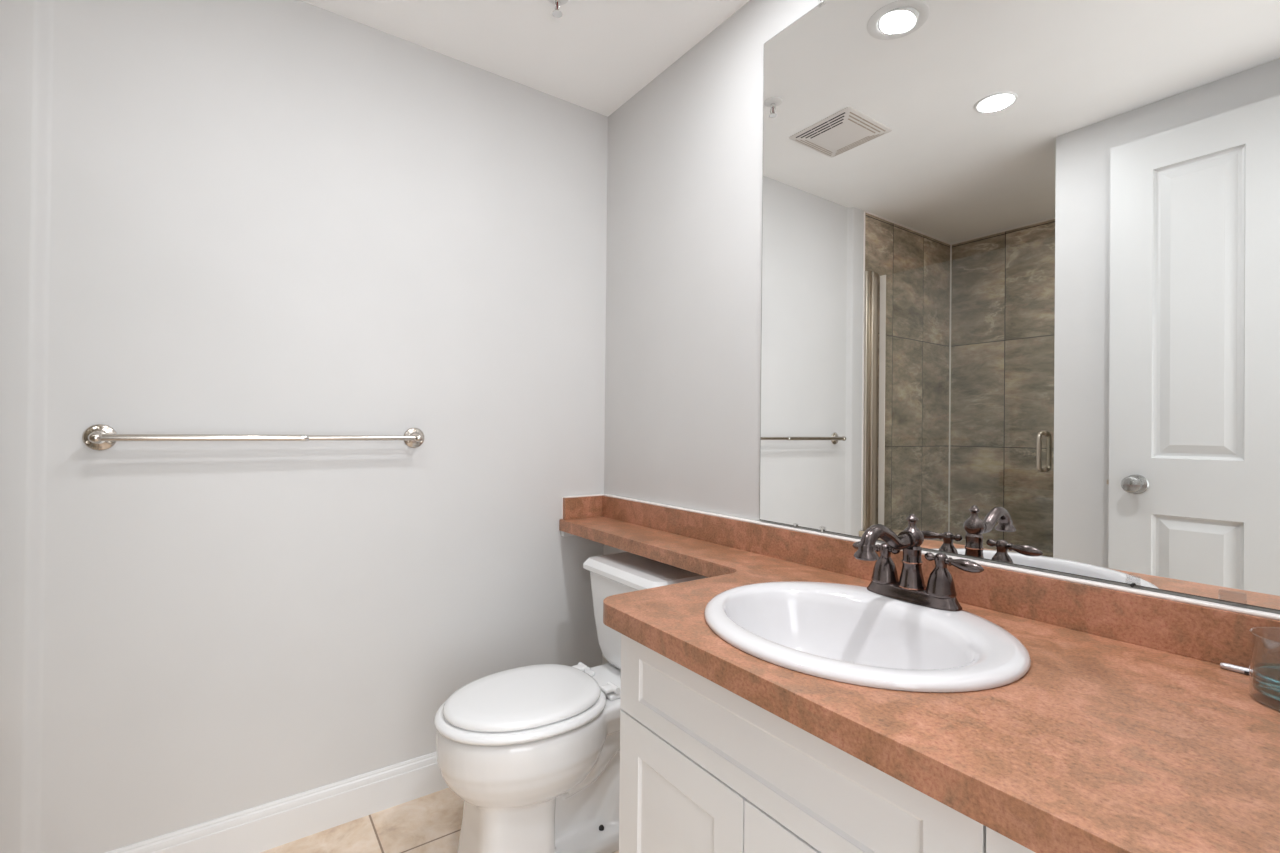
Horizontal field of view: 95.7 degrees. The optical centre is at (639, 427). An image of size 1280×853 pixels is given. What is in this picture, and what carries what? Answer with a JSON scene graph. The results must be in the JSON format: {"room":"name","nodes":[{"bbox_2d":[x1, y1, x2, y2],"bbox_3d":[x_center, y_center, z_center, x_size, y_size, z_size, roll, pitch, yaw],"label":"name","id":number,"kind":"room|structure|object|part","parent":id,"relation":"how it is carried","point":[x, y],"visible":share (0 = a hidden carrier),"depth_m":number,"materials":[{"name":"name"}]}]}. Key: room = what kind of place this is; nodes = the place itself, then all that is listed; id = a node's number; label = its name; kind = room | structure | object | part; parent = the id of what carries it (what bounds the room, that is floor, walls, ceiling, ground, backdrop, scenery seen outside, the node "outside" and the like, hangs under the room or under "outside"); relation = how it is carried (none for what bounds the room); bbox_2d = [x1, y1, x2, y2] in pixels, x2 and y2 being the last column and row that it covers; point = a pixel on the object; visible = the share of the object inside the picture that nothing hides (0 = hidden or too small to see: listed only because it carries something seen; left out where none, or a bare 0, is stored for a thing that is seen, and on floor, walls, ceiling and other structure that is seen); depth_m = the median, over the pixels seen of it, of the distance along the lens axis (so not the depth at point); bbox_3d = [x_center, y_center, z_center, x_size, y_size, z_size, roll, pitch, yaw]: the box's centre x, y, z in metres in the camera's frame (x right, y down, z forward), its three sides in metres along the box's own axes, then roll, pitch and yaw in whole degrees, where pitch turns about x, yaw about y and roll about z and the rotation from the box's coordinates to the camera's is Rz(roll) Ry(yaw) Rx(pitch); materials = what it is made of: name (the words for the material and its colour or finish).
{"room":"bathroom","nodes":[
{"label":"bathroom","id":0,"kind":"room"},
{"bbox_2d":[0,0,607,852],"bbox_3d":[-0.733,-0.023,1.696,1.631,2.208,0.121,1,0,-35],"label":"wall","id":1,"kind":"structure","parent":0,"point":[251,217],"depth_m":1.49,"materials":[{"name":"paint"}]},
{"bbox_2d":[82,424,423,449],"bbox_3d":[-0.921,0.025,1.475,0.738,0.059,0.063,1,0,-35],"label":"towel bar","id":2,"kind":"object","parent":1,"relation":"attached to","point":[98,436],"visible":1,"depth_m":1.38,"materials":[{"name":"silver metal"}]},
{"bbox_3d":[-1.196,0.021,1.275,0.026,0.024,0.054,1,0,-35],"label":"post","id":3,"kind":"part","parent":2,"relation":"part of","materials":[{"name":"silver metal"}]},
{"bbox_3d":[-0.641,0.029,1.667,0.026,0.024,0.054,1,0,-35],"label":"post","id":4,"kind":"part","parent":2,"relation":"part of","materials":[{"name":"silver metal"}]},
{"bbox_2d":[105,752,448,852],"bbox_3d":[-0.712,1.025,1.656,1.418,0.113,0.013,1,0,-35],"label":"baseboard","id":5,"kind":"structure","parent":1,"relation":"attached to","point":[273,824],"depth_m":1.53,"materials":[{"name":"paint"}]},
{"bbox_2d":[260,788,618,852],"bbox_3d":[-0.231,1.118,0.106,2.620,0.080,3.300,1,0,-35],"label":"floor","id":6,"kind":"structure","parent":0,"point":[431,823],"depth_m":1.55,"materials":[{"name":"tile"}]},
{"bbox_2d":[434,552,708,852],"bbox_3d":[-0.187,0.742,1.532,0.691,0.701,0.382,1,0,-35],"label":"toilet","id":7,"kind":"object","parent":6,"relation":"on","point":[531,753],"visible":0.73,"depth_m":1.39,"materials":[{"name":"white ceramic"}]},
{"bbox_3d":[-0.297,0.693,1.454,0.421,0.018,0.349,1,0,-35],"label":"seat","id":8,"kind":"part","parent":7,"relation":"part of","materials":[{"name":"white plastic"}]},
{"bbox_3d":[-0.294,0.670,1.456,0.388,0.024,0.313,1,0,-35],"label":"lid","id":9,"kind":"part","parent":7,"relation":"part of","materials":[{"name":"white plastic"}]},
{"bbox_3d":[0.014,0.566,1.673,0.187,0.278,0.354,1,0,-35],"label":"tank","id":10,"kind":"part","parent":7,"relation":"part of","materials":[{"name":"white ceramic"}]},
{"bbox_3d":[0.013,0.411,1.673,0.208,0.034,0.382,1,0,-35],"label":"tank lid","id":11,"kind":"part","parent":7,"relation":"part of","materials":[{"name":"white ceramic"}]},
{"bbox_2d":[619,634,985,852],"bbox_3d":[0.347,0.719,0.951,0.501,0.739,0.628,1,0,-35],"label":"vanity cabinet","id":12,"kind":"object","parent":6,"relation":"on","point":[705,768],"visible":0.35,"depth_m":0.81,"materials":[{"name":"paint"}]},
{"bbox_3d":[0.059,0.749,0.941,0.019,0.462,0.312,1,0,-35],"label":"door","id":13,"kind":"part","parent":12,"relation":"part of","materials":[{"name":"paint"}]},
{"bbox_3d":[0.241,0.750,0.683,0.019,0.462,0.312,1,0,-35],"label":"door","id":14,"kind":"part","parent":12,"relation":"part of","materials":[{"name":"paint"}]},
{"bbox_2d":[559,494,1279,852],"bbox_3d":[0.179,0.301,1.155,0.556,0.136,1.858,1,0,-35],"label":"countertop","id":15,"kind":"structure","parent":12,"relation":"on","point":[1125,730],"depth_m":0.67,"materials":[{"name":"orange laminate"}]},
{"bbox_2d":[704,581,1030,691],"bbox_3d":[0.328,0.377,0.907,0.433,0.160,0.477,1,0,-35],"label":"sink","id":16,"kind":"object","parent":15,"relation":"in","point":[852,634],"visible":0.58,"depth_m":0.94,"materials":[{"name":"white ceramic"}]},
{"bbox_2d":[853,514,983,610],"bbox_3d":[0.446,0.224,1.014,0.200,0.149,0.195,1,0,0],"label":"faucet","id":17,"kind":"object","parent":15,"relation":"on","point":[939,593],"visible":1,"depth_m":0.98,"materials":[{"name":"brown metal"}]},
{"bbox_3d":[0.436,0.223,1.073,0.020,0.021,0.096,1,0,-35],"label":"lever","id":18,"kind":"part","parent":17,"relation":"part of","materials":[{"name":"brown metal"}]},
{"bbox_3d":[0.411,0.186,0.968,0.149,0.054,0.039,1,0,-35],"label":"spout","id":19,"kind":"part","parent":17,"relation":"part of","materials":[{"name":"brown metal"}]},
{"bbox_3d":[0.447,0.245,1.056,0.047,0.070,0.047,1,0,-35],"label":"handle","id":20,"kind":"part","parent":17,"relation":"part of","materials":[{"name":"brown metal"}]},
{"bbox_3d":[0.476,0.288,1.014,0.057,0.021,0.166,1,0,-35],"label":"plate","id":21,"kind":"part","parent":17,"relation":"part of","materials":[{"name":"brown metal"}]},
{"bbox_3d":[0.506,0.245,0.973,0.047,0.070,0.047,1,0,-35],"label":"handle","id":22,"kind":"part","parent":17,"relation":"part of","materials":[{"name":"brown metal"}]},
{"bbox_3d":[0.517,0.223,0.957,0.020,0.021,0.096,1,0,-35],"label":"lever","id":23,"kind":"part","parent":17,"relation":"part of","materials":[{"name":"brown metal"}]},
{"bbox_2d":[1220,663,1251,675],"bbox_3d":[0.800,0.310,0.701,0.010,0.008,0.141,1,0,-35],"label":"pen","id":24,"kind":"object","parent":15,"relation":"on","point":[1227,666],"visible":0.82,"depth_m":0.74,"materials":[{"name":"silver metal"}]},
{"bbox_2d":[1249,627,1279,709],"bbox_3d":[0.744,0.275,0.649,0.085,0.077,0.085,1,0,-35],"label":"glass tumbler","id":25,"kind":"object","parent":15,"relation":"on","point":[1265,676],"visible":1,"depth_m":0.66,"materials":[{"name":"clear glass"}]},
{"bbox_2d":[986,827,1034,852],"bbox_3d":[0.630,0.719,0.552,0.501,0.739,0.348,1,0,-35],"label":"base cabinet","id":26,"kind":"object","parent":6,"relation":"on","point":[996,842],"visible":0.02,"depth_m":0.54,"materials":[{"name":"paint"}]},
{"bbox_2d":[301,0,749,116],"bbox_3d":[-0.566,-1.137,0.625,2.620,0.012,2.060,1,0,-35],"label":"ceiling","id":27,"kind":"structure","parent":0,"point":[598,55],"depth_m":1.65,"materials":[{"name":"paint"}]},
{"bbox_2d":[548,0,567,17],"bbox_3d":[-0.215,-1.097,1.504,0.060,0.050,0.060,1,0,-35],"label":"sprinkler","id":28,"kind":"object","parent":27,"relation":"attached to","point":[556,13],"visible":1,"depth_m":1.50,"materials":[{"name":"white metal"}]},
{"bbox_3d":[-0.215,-1.095,1.504,0.017,0.039,0.021,1,0,2],"label":"frame","id":29,"kind":"part","parent":28,"relation":"part of","materials":[{"name":"silver metal"}]},
{"bbox_2d":[602,0,1279,664],"bbox_3d":[0.451,-0.013,1.346,0.100,2.208,2.060,1,0,-35],"label":"wall","id":30,"kind":"structure","parent":0,"point":[685,157],"depth_m":1.69,"materials":[{"name":"paint"}]},
{"bbox_2d":[602,496,1279,668],"bbox_3d":[0.404,0.278,1.303,0.018,0.072,1.838,1,0,-35],"label":"backsplash","id":31,"kind":"structure","parent":30,"relation":"attached to","point":[1217,636],"depth_m":0.93,"materials":[{"name":"orange laminate"}]},
{"bbox_2d":[760,0,1279,610],"bbox_3d":[0.625,-0.372,1.010,0.010,1.216,1.104,1,0,-35],"label":"wall mirror","id":32,"kind":"object","parent":30,"relation":"attached to","point":[1021,258],"visible":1,"depth_m":0.97,"materials":[{"name":"grey mirror"}]}
]}

